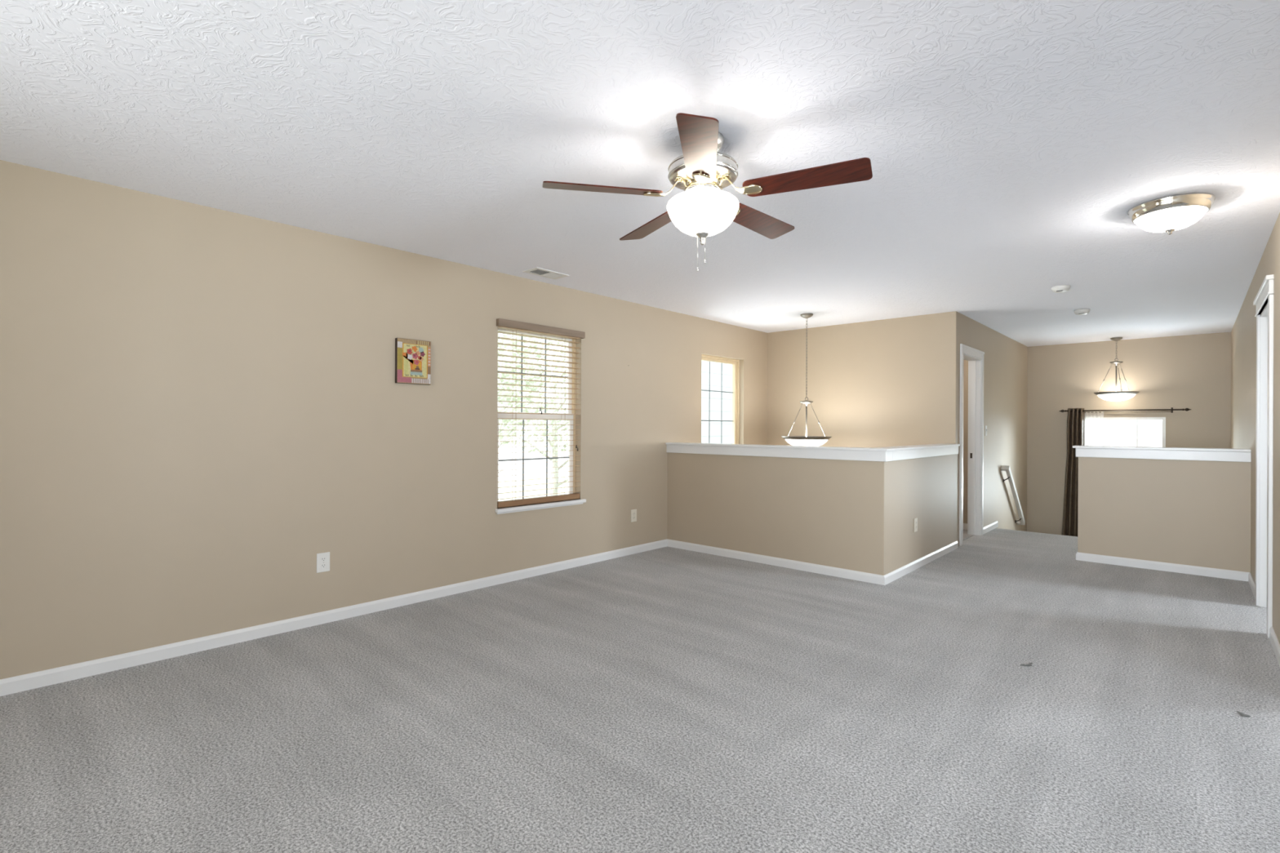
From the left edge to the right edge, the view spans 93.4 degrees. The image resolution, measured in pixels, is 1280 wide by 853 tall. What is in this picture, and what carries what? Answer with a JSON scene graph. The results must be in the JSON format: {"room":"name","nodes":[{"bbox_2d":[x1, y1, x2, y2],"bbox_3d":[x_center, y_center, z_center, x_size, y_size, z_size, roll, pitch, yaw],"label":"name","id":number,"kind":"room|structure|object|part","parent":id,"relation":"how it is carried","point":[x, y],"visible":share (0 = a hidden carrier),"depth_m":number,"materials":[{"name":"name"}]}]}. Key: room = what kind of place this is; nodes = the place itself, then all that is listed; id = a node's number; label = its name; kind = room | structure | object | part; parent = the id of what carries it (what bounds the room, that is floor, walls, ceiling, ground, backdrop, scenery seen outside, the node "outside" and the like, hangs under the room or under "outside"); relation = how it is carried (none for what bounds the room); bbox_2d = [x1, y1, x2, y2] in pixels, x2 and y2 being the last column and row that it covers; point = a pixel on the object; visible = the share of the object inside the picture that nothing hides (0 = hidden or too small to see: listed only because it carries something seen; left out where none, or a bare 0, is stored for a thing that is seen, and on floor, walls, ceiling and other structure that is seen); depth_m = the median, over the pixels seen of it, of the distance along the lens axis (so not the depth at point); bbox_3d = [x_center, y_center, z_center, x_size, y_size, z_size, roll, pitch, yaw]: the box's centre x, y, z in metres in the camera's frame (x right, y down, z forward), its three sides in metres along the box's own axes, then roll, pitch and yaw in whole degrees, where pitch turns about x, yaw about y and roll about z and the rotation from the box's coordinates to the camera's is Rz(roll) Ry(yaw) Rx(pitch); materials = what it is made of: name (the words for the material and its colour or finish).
{"room":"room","nodes":[
{"label":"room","id":0,"kind":"room"},
{"bbox_2d":[0,160,767,679],"bbox_3d":[-1.257,0.765,4.668,0.140,3.940,8.598,0,0,42],"label":"wall","id":1,"kind":"structure","parent":0,"point":[199,404],"depth_m":3.49,"materials":[{"name":"beige paint"}]},
{"bbox_2d":[316,551,329,573],"bbox_3d":[-1.978,0.851,3.770,0.008,0.120,0.078,0,0,42],"label":"wall outlet","id":2,"kind":"object","parent":1,"relation":"attached to","point":[323,558],"visible":1,"depth_m":3.77,"materials":[{"name":"white plastic"}]},
{"bbox_2d":[320,563,326,568],"bbox_3d":[-1.976,0.871,3.768,0.002,0.029,0.033,0,0,42],"label":"receptacle","id":3,"kind":"object","parent":2,"relation":"attached to","point":[322,565],"depth_m":3.77,"materials":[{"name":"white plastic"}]},
{"bbox_2d":[320,556,326,561],"bbox_3d":[-1.976,0.831,3.768,0.002,0.029,0.033,0,0,42],"label":"receptacle","id":4,"kind":"object","parent":2,"relation":"attached to","point":[322,558],"depth_m":3.77,"materials":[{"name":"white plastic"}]},
{"bbox_2d":[0,538,667,696],"bbox_3d":[-1.841,1.196,3.917,0.013,0.073,6.304,0,0,42],"label":"baseboard","id":5,"kind":"structure","parent":1,"relation":"attached to","point":[12,685],"depth_m":3.55,"materials":[{"name":"white wood"}]},
{"bbox_2d":[395,337,431,385],"bbox_3d":[-1.573,-0.446,4.188,0.031,0.306,0.247,0,0,42],"label":"wall picture","id":6,"kind":"object","parent":1,"relation":"attached to","point":[412,357],"visible":1,"depth_m":4.17,"materials":[{"name":"multicoloured paper"}]},
{"bbox_2d":[495,328,586,514],"bbox_3d":[-0.851,-0.067,5.083,0.173,1.512,0.930,0,0,42],"label":"window","id":7,"kind":"structure","parent":1,"relation":"in","point":[571,433],"depth_m":5.20,"materials":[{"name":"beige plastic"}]},
{"bbox_2d":[497,333,567,413],"bbox_3d":[-0.899,-0.437,5.115,0.005,0.658,0.746,0,0,42],"label":"grille","id":8,"kind":"object","parent":7,"relation":"attached to","point":[534,335],"depth_m":5.20,"materials":[{"name":"white plastic"}]},
{"bbox_2d":[498,419,568,498],"bbox_3d":[-0.885,0.277,5.099,0.005,0.660,0.746,0,0,42],"label":"grille","id":9,"kind":"object","parent":7,"relation":"attached to","point":[546,458],"depth_m":5.19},
{"bbox_3d":[-0.900,-0.432,5.116,0.028,0.738,0.830,0,0,42],"label":"sash","id":10,"kind":"part","parent":7,"relation":"part of","materials":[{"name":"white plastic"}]},
{"bbox_3d":[-0.885,0.262,5.099,0.020,0.750,0.830,0,0,42],"label":"sash","id":11,"kind":"part","parent":7,"relation":"part of","materials":[{"name":"white plastic"}]},
{"bbox_2d":[496,318,585,507],"bbox_3d":[-0.828,-0.096,5.042,0.096,1.478,0.900,0,0,42],"label":"window blind","id":12,"kind":"object","parent":7,"relation":"attached to","point":[506,324],"visible":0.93,"depth_m":5.02,"materials":[{"name":"brown wood"}]},
{"bbox_3d":[-1.010,-0.089,4.875,0.050,1.372,0.014,0,0,42],"label":"ladder cord","id":13,"kind":"part","parent":12,"relation":"part of","materials":[{"name":"white fabric"}]},
{"bbox_3d":[-0.842,0.620,5.062,0.052,0.046,0.856,0,0,42],"label":"rail","id":14,"kind":"part","parent":12,"relation":"part of","materials":[{"name":"brown wood"}]},
{"bbox_3d":[-0.819,-0.453,5.029,0.002,0.644,0.002,0,0,-18],"label":"pull cord","id":15,"kind":"part","parent":12,"relation":"part of","materials":[{"name":"white fabric"}]},
{"bbox_3d":[-0.662,-0.088,5.255,0.050,1.372,0.014,0,0,42],"label":"ladder cord","id":16,"kind":"part","parent":12,"relation":"part of","materials":[{"name":"white fabric"}]},
{"bbox_3d":[-0.558,-0.305,5.315,0.002,0.937,0.002,0,0,-18],"label":"pull cord","id":17,"kind":"part","parent":12,"relation":"part of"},
{"bbox_3d":[-0.830,0.662,5.061,0.108,0.030,0.930,0,0,42],"label":"sill","id":18,"kind":"part","parent":7,"relation":"part of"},
{"bbox_3d":[-0.897,-0.088,5.112,0.064,1.470,0.874,0,0,42],"label":"frame","id":19,"kind":"part","parent":7,"relation":"part of","materials":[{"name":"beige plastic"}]},
{"bbox_2d":[631,509,636,522],"bbox_3d":[-0.060,0.871,5.868,0.008,0.120,0.080,0,0,42],"label":"wall outlet","id":20,"kind":"object","parent":1,"relation":"attached to","point":[633,512],"visible":1,"depth_m":5.86,"materials":[{"name":"beige plastic"}]},
{"bbox_2d":[701,354,739,444],"bbox_3d":[0.893,-0.076,7.059,0.079,1.462,0.853,0,0,42],"label":"window","id":21,"kind":"structure","parent":1,"relation":"in","point":[735,362],"depth_m":7.33,"materials":[{"name":"beige plastic"}]},
{"bbox_2d":[0,0,1279,346],"bbox_3d":[2.975,-1.261,3.355,8.145,0.150,12.360,0,0,42],"label":"ceiling","id":22,"kind":"structure","parent":0,"point":[1010,145],"depth_m":2.44,"materials":[{"name":"white paint"}]},
{"bbox_2d":[522,266,569,279],"bbox_3d":[-0.736,-1.197,4.739,0.180,0.010,0.325,0,0,42],"label":"ceiling vent","id":23,"kind":"object","parent":22,"relation":"in","point":[536,271],"visible":1,"depth_m":4.72,"materials":[{"name":"white metal"}]},
{"bbox_2d":[542,112,872,271],"bbox_3d":[0.294,-0.922,2.551,1.285,0.551,1.232,0,0,42],"label":"ceiling fan","id":24,"kind":"object","parent":22,"relation":"hanging from","point":[702,171],"visible":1,"depth_m":2.41,"materials":[{"name":"brown wood"}]},
{"bbox_3d":[-0.150,-0.960,2.443,0.482,0.034,0.134,0,0,-11],"label":"blade","id":25,"kind":"part","parent":24,"relation":"part of","materials":[{"name":"brown wood"}]},
{"bbox_3d":[0.062,-0.959,2.888,0.134,0.034,0.482,0,0,-29],"label":"blade","id":26,"kind":"part","parent":24,"relation":"part of","materials":[{"name":"brown wood"}]},
{"bbox_3d":[0.241,-0.727,2.525,0.008,0.160,0.008,0,0,42],"label":"pull chain","id":27,"kind":"part","parent":24,"relation":"part of","materials":[{"name":"silver metal"}]},
{"bbox_3d":[0.208,-0.959,2.105,0.134,0.034,0.482,0,0,7],"label":"blade","id":28,"kind":"part","parent":24,"relation":"part of","materials":[{"name":"brown wood"}]},
{"bbox_3d":[0.270,-0.742,2.512,0.008,0.130,0.008,0,0,42],"label":"pull chain","id":29,"kind":"part","parent":24,"relation":"part of","materials":[{"name":"silver metal"}]},
{"bbox_3d":[0.553,-0.957,2.822,0.134,0.034,0.483,0,0,42],"label":"blade","id":30,"kind":"part","parent":24,"relation":"part of","materials":[{"name":"brown wood"}]},
{"bbox_3d":[0.640,-0.957,2.340,0.482,0.034,0.134,0,0,25],"label":"blade","id":31,"kind":"part","parent":24,"relation":"part of","materials":[{"name":"brown wood"}]},
{"bbox_2d":[781,313,831,439],"bbox_3d":[1.775,-0.473,6.433,0.520,1.436,0.520,0,0,42],"label":"pendant light","id":32,"kind":"object","parent":22,"relation":"hanging from","point":[806,316],"visible":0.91,"depth_m":6.39,"materials":[{"name":"silver metal"}]},
{"bbox_3d":[1.641,-0.072,6.396,0.174,0.357,0.014,0,0,-15],"label":"suspension rod","id":33,"kind":"part","parent":32,"relation":"part of","materials":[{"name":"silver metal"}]},
{"bbox_3d":[1.773,-0.045,6.433,0.015,0.368,0.014,0,0,42],"label":"stem","id":34,"kind":"part","parent":32,"relation":"part of","materials":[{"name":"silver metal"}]},
{"bbox_3d":[1.776,-0.730,6.433,0.015,0.858,0.015,0,0,-3],"label":"chain","id":35,"kind":"part","parent":32,"relation":"part of","materials":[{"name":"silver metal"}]},
{"bbox_3d":[1.871,-0.071,6.336,0.017,0.357,0.174,0,0,-45],"label":"suspension rod","id":36,"kind":"part","parent":32,"relation":"part of","materials":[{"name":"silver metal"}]},
{"bbox_2d":[1051,284,1070,293],"bbox_3d":[3.573,-1.161,5.125,0.136,0.046,0.136,0,0,42],"label":"smoke detector","id":37,"kind":"object","parent":22,"relation":"attached to","point":[1062,288],"visible":1,"depth_m":5.08,"materials":[{"name":"white plastic"}]},
{"bbox_2d":[1074,308,1090,315],"bbox_3d":[4.493,-1.157,6.133,0.132,0.046,0.132,0,0,42],"label":"smoke detector","id":38,"kind":"object","parent":22,"relation":"attached to","point":[1085,311],"visible":1,"depth_m":6.09,"materials":[{"name":"white plastic"}]},
{"bbox_2d":[1093,337,1139,402],"bbox_3d":[6.328,-0.743,8.017,0.480,0.858,0.480,0,0,42],"label":"pendant light","id":39,"kind":"object","parent":22,"relation":"hanging from","point":[1115,339],"visible":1,"depth_m":7.99,"materials":[{"name":"silver metal"}]},
{"bbox_3d":[6.328,-0.620,8.017,0.015,0.400,0.014,0,0,42],"label":"stem","id":40,"kind":"part","parent":39,"relation":"part of","materials":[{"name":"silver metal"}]},
{"bbox_3d":[6.329,-1.016,8.017,0.015,0.248,0.015,0,0,-3],"label":"chain","id":41,"kind":"part","parent":39,"relation":"part of","materials":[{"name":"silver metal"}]},
{"bbox_2d":[1127,192,1215,235],"bbox_3d":[2.847,-1.107,3.242,0.356,0.159,0.356,0,0,42],"label":"ceiling light","id":42,"kind":"object","parent":22,"relation":"attached to","point":[1168,214],"visible":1,"depth_m":3.15,"materials":[{"name":"white glass"}]},
{"bbox_2d":[0,528,1279,852],"bbox_3d":[2.162,1.375,2.597,8.305,0.250,10.160,0,0,42],"label":"floor","id":43,"kind":"structure","parent":0,"point":[665,700],"depth_m":2.50,"materials":[{"name":"carpet"}]},
{"bbox_2d":[1019,662,1032,666],"bbox_3d":[2.020,1.244,3.142,0.079,0.012,0.029,0,0,-18],"label":"carpet lint","id":44,"kind":"object","parent":43,"relation":"on","point":[1029,664],"visible":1,"depth_m":3.14},
{"bbox_2d":[1236,711,1250,717],"bbox_3d":[2.607,1.247,2.607,0.043,0.012,0.028,0,0,42],"label":"carpet lint","id":45,"kind":"object","parent":43,"relation":"on","point":[1239,713],"visible":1,"depth_m":2.60},
{"bbox_2d":[666,452,956,575],"bbox_3d":[1.768,1.506,6.231,2.219,2.485,1.984,0,0,42],"label":"wall","id":46,"kind":"structure","parent":0,"point":[854,515],"depth_m":5.36,"materials":[{"name":"beige paint"}]},
{"bbox_2d":[665,442,959,462],"bbox_3d":[1.776,0.228,6.210,2.251,0.102,2.020,0,0,42],"label":"wall cap","id":47,"kind":"object","parent":46,"relation":"on","point":[901,452],"visible":1,"depth_m":5.33,"materials":[{"name":"white wood"}]},
{"bbox_2d":[666,539,958,585],"bbox_3d":[1.778,1.212,6.223,2.219,0.073,2.010,0,0,42],"label":"baseboard","id":48,"kind":"structure","parent":46,"relation":"attached to","point":[898,573],"depth_m":5.33,"materials":[{"name":"white wood"}]},
{"bbox_2d":[914,517,917,532],"bbox_3d":[2.418,0.866,5.290,0.008,0.120,0.080,0,0,42],"label":"wall outlet","id":49,"kind":"object","parent":46,"relation":"attached to","point":[916,518],"visible":1,"depth_m":5.28,"materials":[{"name":"beige plastic"}]},
{"bbox_2d":[767,311,959,542],"bbox_3d":[2.473,0.782,7.008,2.208,3.940,0.110,0,0,42],"label":"wall","id":50,"kind":"structure","parent":0,"point":[892,382],"depth_m":6.83,"materials":[{"name":"beige paint"}]},
{"bbox_2d":[963,360,968,523],"bbox_3d":[2.872,0.033,7.603,2.188,2.440,1.302,0,0,42],"label":"wall","id":51,"kind":"structure","parent":0,"point":[966,362],"depth_m":7.35,"materials":[{"name":"beige paint"}]},
{"bbox_2d":[963,523,967,529],"bbox_3d":[3.271,1.218,7.971,2.088,0.073,0.013,0,0,42],"label":"baseboard","id":52,"kind":"structure","parent":51,"relation":"attached to","point":[965,525],"depth_m":7.34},
{"bbox_2d":[958,312,1027,546],"bbox_3d":[4.482,0.790,7.658,0.120,3.940,3.562,0,0,42],"label":"wall","id":53,"kind":"structure","parent":0,"point":[1005,358],"depth_m":7.73,"materials":[{"name":"beige paint"}]},
{"bbox_2d":[959,343,984,546],"bbox_3d":[3.625,0.197,6.705,0.147,2.120,0.930,0,0,42],"label":"door","id":54,"kind":"structure","parent":53,"relation":"in","point":[975,357],"depth_m":6.95,"materials":[{"name":"white paint"}]},
{"bbox_2d":[984,425,986,435],"bbox_3d":[4.091,0.054,7.126,0.016,0.118,0.080,0,0,42],"label":"light switch","id":55,"kind":"object","parent":53,"relation":"attached to","point":[985,432],"visible":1,"depth_m":7.11,"materials":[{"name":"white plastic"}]},
{"bbox_2d":[982,520,998,534],"bbox_3d":[4.227,1.223,7.282,0.013,0.073,0.740,0,0,42],"label":"baseboard","id":56,"kind":"structure","parent":53,"relation":"attached to","point":[994,525],"depth_m":7.27,"materials":[{"name":"white wood"}]},
{"bbox_2d":[1000,465,1025,524],"bbox_3d":[4.980,0.938,8.045,0.094,0.869,1.033,0,0,42],"label":"handrail","id":57,"kind":"object","parent":53,"relation":"attached to","point":[1021,521],"visible":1,"depth_m":7.96,"materials":[{"name":"white wood"}]},
{"bbox_2d":[1026,332,1231,534],"bbox_3d":[6.570,0.799,8.258,2.393,3.940,0.140,0,0,42],"label":"wall","id":58,"kind":"structure","parent":0,"point":[1193,372],"depth_m":8.20,"materials":[{"name":"beige paint"}]},
{"bbox_2d":[1084,417,1165,447],"bbox_3d":[6.579,0.600,8.219,0.874,1.438,0.106,0,0,42],"label":"window","id":59,"kind":"structure","parent":58,"relation":"in","point":[1109,419],"depth_m":8.11,"materials":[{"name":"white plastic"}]},
{"bbox_2d":[1109,419,1137,446],"bbox_3d":[6.595,0.600,8.237,0.806,1.370,0.007,0,0,42],"label":"window pane","id":60,"kind":"object","parent":59,"relation":"attached to","point":[1109,420],"depth_m":8.14,"materials":[{"name":"glass"}]},
{"bbox_2d":[1058,407,1191,413],"bbox_3d":[6.508,-0.209,8.155,1.399,0.068,0.101,0,0,42],"label":"curtain rod","id":61,"kind":"object","parent":58,"relation":"attached to","point":[1171,409],"visible":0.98,"depth_m":8.02,"materials":[{"name":"brown metal"}]},
{"bbox_2d":[1062,408,1084,536],"bbox_3d":[6.081,1.069,8.494,0.305,2.637,0.076,0,0,42],"label":"curtain","id":62,"kind":"object","parent":61,"relation":"hanging from","point":[1075,420],"visible":0.6,"depth_m":8.49,"materials":[{"name":"brown fabric"}]},
{"bbox_2d":[1084,411,1103,445],"bbox_3d":[6.297,1.008,8.371,0.213,2.420,0.018,0,0,42],"label":"sheer curtain","id":63,"kind":"object","parent":61,"relation":"hanging from","point":[1094,420],"visible":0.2,"depth_m":8.37,"materials":[{"name":"white fabric"}]},
{"bbox_3d":[6.495,-0.191,8.195,1.095,0.009,0.009,0,0,42],"label":"rod","id":64,"kind":"part","parent":61,"relation":"part of","materials":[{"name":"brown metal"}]},
{"bbox_2d":[1077,457,1250,572],"bbox_3d":[4.578,0.768,5.330,1.143,0.985,0.115,0,0,42],"label":"wall","id":65,"kind":"structure","parent":0,"point":[1190,513],"depth_m":5.24,"materials":[{"name":"beige paint"}]},
{"bbox_2d":[1072,445,1251,462],"bbox_3d":[4.565,0.239,5.343,1.183,0.104,0.183,0,0,42],"label":"wall cap","id":66,"kind":"object","parent":65,"relation":"on","point":[1233,455],"visible":1,"depth_m":5.24,"materials":[{"name":"white wood"}]},
{"bbox_2d":[1075,551,1249,581],"bbox_3d":[4.566,1.224,5.329,1.156,0.073,0.128,0,0,42],"label":"baseboard","id":67,"kind":"structure","parent":65,"relation":"attached to","point":[1166,566],"depth_m":5.25,"materials":[{"name":"white wood"}]},
{"bbox_2d":[1230,213,1279,644],"bbox_3d":[3.257,0.785,2.954,0.115,3.940,12.160,0,0,42],"label":"wall","id":68,"kind":"structure","parent":0,"point":[1243,333],"depth_m":4.61,"materials":[{"name":"beige paint"}]},
{"bbox_2d":[1253,274,1274,638],"bbox_3d":[4.104,0.183,3.899,0.154,2.152,1.005,0,0,42],"label":"door frame","id":69,"kind":"structure","parent":68,"relation":"in","point":[1264,300],"depth_m":4.20,"materials":[{"name":"white paint"}]},
{"bbox_3d":[4.065,-0.838,3.939,0.034,0.112,1.005,0,0,42],"label":"head trim","id":70,"kind":"part","parent":69,"relation":"part of","materials":[{"name":"white wood"}]},
{"bbox_2d":[1248,572,1279,666],"bbox_3d":[2.097,1.214,1.782,0.013,0.073,8.467,0,0,42],"label":"baseboard","id":71,"kind":"structure","parent":68,"relation":"attached to","point":[1273,637],"depth_m":3.45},
{"label":"outside","id":72,"kind":"structure","parent":0,"visible":0},
{"bbox_2d":[497,476,568,501],"bbox_3d":[10.102,4.585,11.070,80.000,0.200,90.000,0,0,42],"label":"ground","id":73,"kind":"structure","parent":72,"point":[504,484],"depth_m":42.56,"materials":[{"name":"white"}]},
{"bbox_2d":[497,333,544,472],"bbox_3d":[-3.980,0.612,14.341,3.429,7.636,3.431,0,0,42],"label":"tree","id":74,"kind":"object","parent":73,"relation":"on","point":[501,438],"visible":0.17,"depth_m":14.25,"materials":[{"name":"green plant"}]},
{"bbox_2d":[497,334,568,495],"bbox_3d":[-2.943,0.190,19.751,4.380,8.499,4.406,0,0,42],"label":"tree","id":75,"kind":"object","parent":73,"relation":"on","point":[555,464],"visible":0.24,"depth_m":19.64,"materials":[{"name":"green plant"}]},
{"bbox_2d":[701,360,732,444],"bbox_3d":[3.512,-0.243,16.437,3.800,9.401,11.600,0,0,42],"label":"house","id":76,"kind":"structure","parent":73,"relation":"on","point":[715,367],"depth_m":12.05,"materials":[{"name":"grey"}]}
]}

